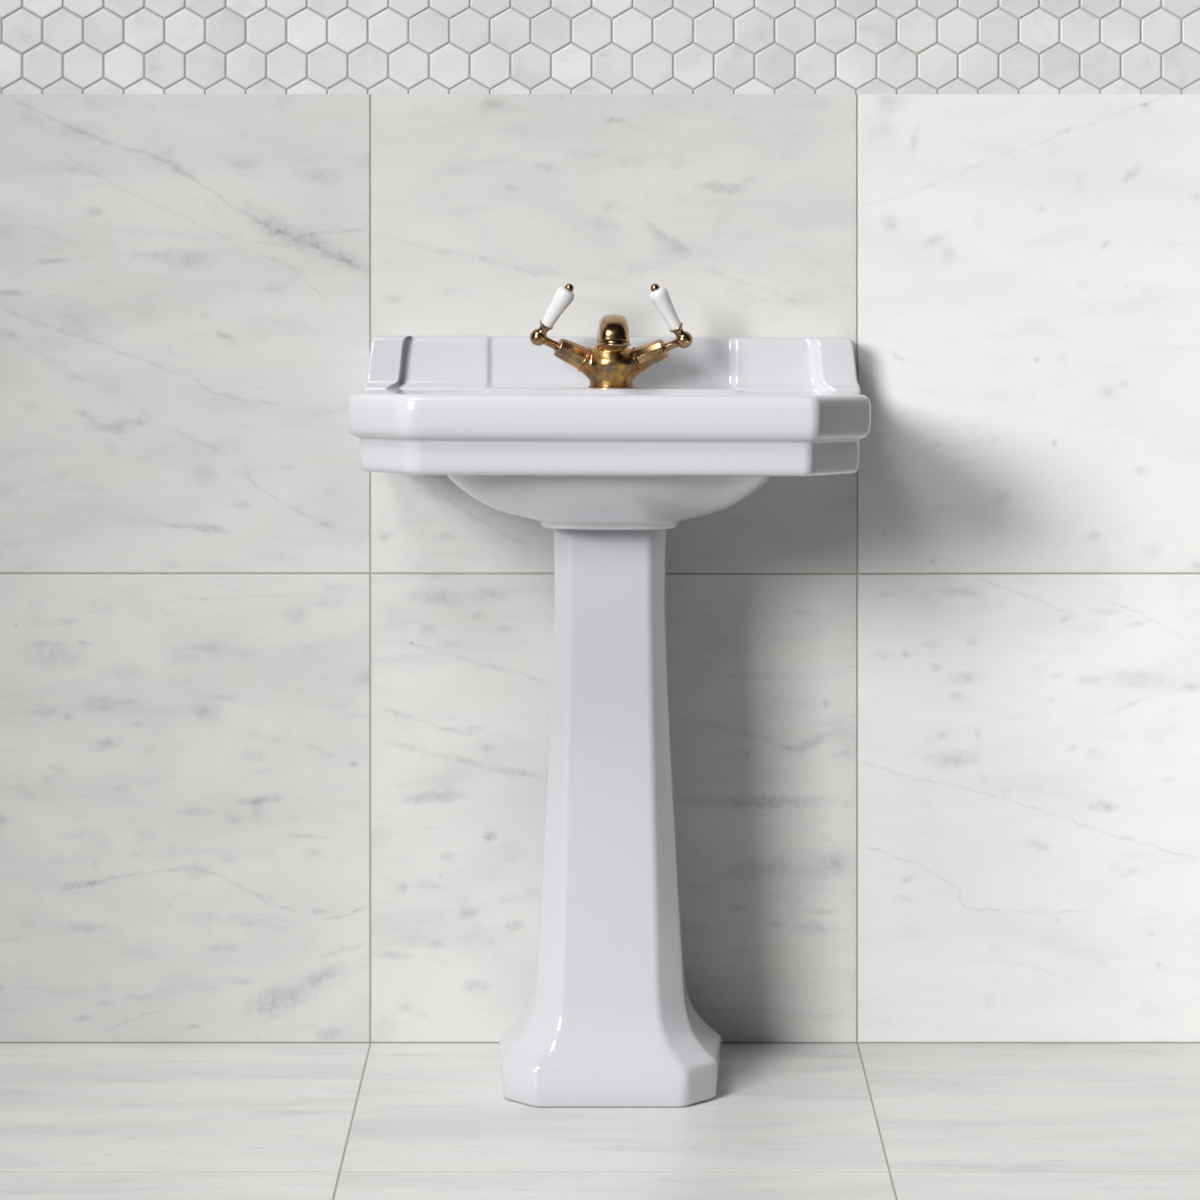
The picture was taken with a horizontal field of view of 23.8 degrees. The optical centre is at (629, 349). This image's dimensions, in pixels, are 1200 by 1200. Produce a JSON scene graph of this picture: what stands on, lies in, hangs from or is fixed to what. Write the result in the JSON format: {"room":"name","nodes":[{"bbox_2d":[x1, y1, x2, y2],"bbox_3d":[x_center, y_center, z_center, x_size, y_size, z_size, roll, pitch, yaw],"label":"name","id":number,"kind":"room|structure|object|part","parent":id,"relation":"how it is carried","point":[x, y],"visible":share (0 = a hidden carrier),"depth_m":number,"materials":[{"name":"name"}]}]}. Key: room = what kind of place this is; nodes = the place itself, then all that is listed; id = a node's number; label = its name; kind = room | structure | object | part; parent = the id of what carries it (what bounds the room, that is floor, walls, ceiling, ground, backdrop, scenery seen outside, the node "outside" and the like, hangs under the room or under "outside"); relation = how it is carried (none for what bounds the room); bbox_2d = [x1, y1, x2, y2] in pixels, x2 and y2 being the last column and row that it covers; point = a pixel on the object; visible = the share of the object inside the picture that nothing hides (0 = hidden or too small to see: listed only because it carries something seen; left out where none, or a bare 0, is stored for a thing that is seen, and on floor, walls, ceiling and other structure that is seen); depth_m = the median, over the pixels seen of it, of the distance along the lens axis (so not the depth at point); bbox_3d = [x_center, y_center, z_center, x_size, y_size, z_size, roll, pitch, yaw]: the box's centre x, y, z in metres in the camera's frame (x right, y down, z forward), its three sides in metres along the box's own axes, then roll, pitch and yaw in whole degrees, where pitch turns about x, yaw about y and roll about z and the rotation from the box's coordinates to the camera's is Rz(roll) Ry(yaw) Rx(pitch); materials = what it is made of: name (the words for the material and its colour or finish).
{"room":"bathroom","nodes":[
{"label":"bathroom","id":0,"kind":"room"},
{"bbox_2d":[0,27,1199,1042],"bbox_3d":[-0.021,0.233,3.510,3.001,1.260,0.020,0,0,0],"label":"wall","id":1,"kind":"structure","parent":0,"point":[275,708],"depth_m":3.50,"materials":[{"name":"grey tile"}]},
{"bbox_2d":[0,0,1199,93],"bbox_3d":[-0.022,-0.585,3.505,2.900,0.540,0.010,0,0,0],"label":"trim","id":2,"kind":"structure","parent":1,"relation":"attached to","point":[62,22],"depth_m":3.50,"materials":[{"name":"tile"}]},
{"bbox_2d":[0,1043,1199,1199],"bbox_3d":[-0.021,0.863,2.930,3.001,0.020,1.160,0,0,0],"label":"floor","id":3,"kind":"structure","parent":0,"point":[79,1121],"depth_m":3.12,"materials":[{"name":"grey tile"}]},
{"bbox_2d":[499,529,720,1106],"bbox_3d":[-0.023,0.527,3.331,0.262,0.650,0.267,0,0,0],"label":"pedestal","id":4,"kind":"object","parent":3,"relation":"on","point":[610,1019],"visible":0.98,"depth_m":3.24,"materials":[{"name":"white ceramic"}]},
{"bbox_2d":[348,336,870,529],"bbox_3d":[-0.022,0.092,3.264,0.603,0.222,0.468,0,0,0],"label":"basin","id":5,"kind":"object","parent":4,"relation":"on","point":[516,427],"visible":1,"depth_m":3.09,"materials":[{"name":"white ceramic"}]},
{"bbox_2d":[530,283,692,387],"bbox_3d":[-0.030,-0.017,3.373,0.157,0.124,0.152,0,0,38],"label":"mixer tap","id":6,"kind":"object","parent":5,"relation":"on","point":[611,363],"visible":1,"depth_m":3.38,"materials":[{"name":"gold metal"}]},
{"bbox_3d":[-0.101,-0.017,3.382,0.037,0.038,0.027,0,0,0],"label":"handle","id":7,"kind":"part","parent":6,"relation":"part of","materials":[{"name":"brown metal"}]},
{"bbox_2d":[580,328,641,385],"bbox_3d":[-0.024,0.003,3.398,0.071,0.084,0.068,0,0,40],"label":"tap","id":8,"kind":"object","parent":6,"relation":"attached to","point":[602,366],"depth_m":3.38,"materials":[{"name":"gold metal"}]},
{"bbox_3d":[-0.019,-0.019,3.338,0.037,0.045,0.125,0,0,0],"label":"spout","id":9,"kind":"part","parent":6,"relation":"part of","materials":[{"name":"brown metal"}]},
{"bbox_3d":[0.056,-0.014,3.382,0.037,0.037,0.027,0,0,0],"label":"handle","id":10,"kind":"part","parent":6,"relation":"part of","materials":[{"name":"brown metal"}]}
]}

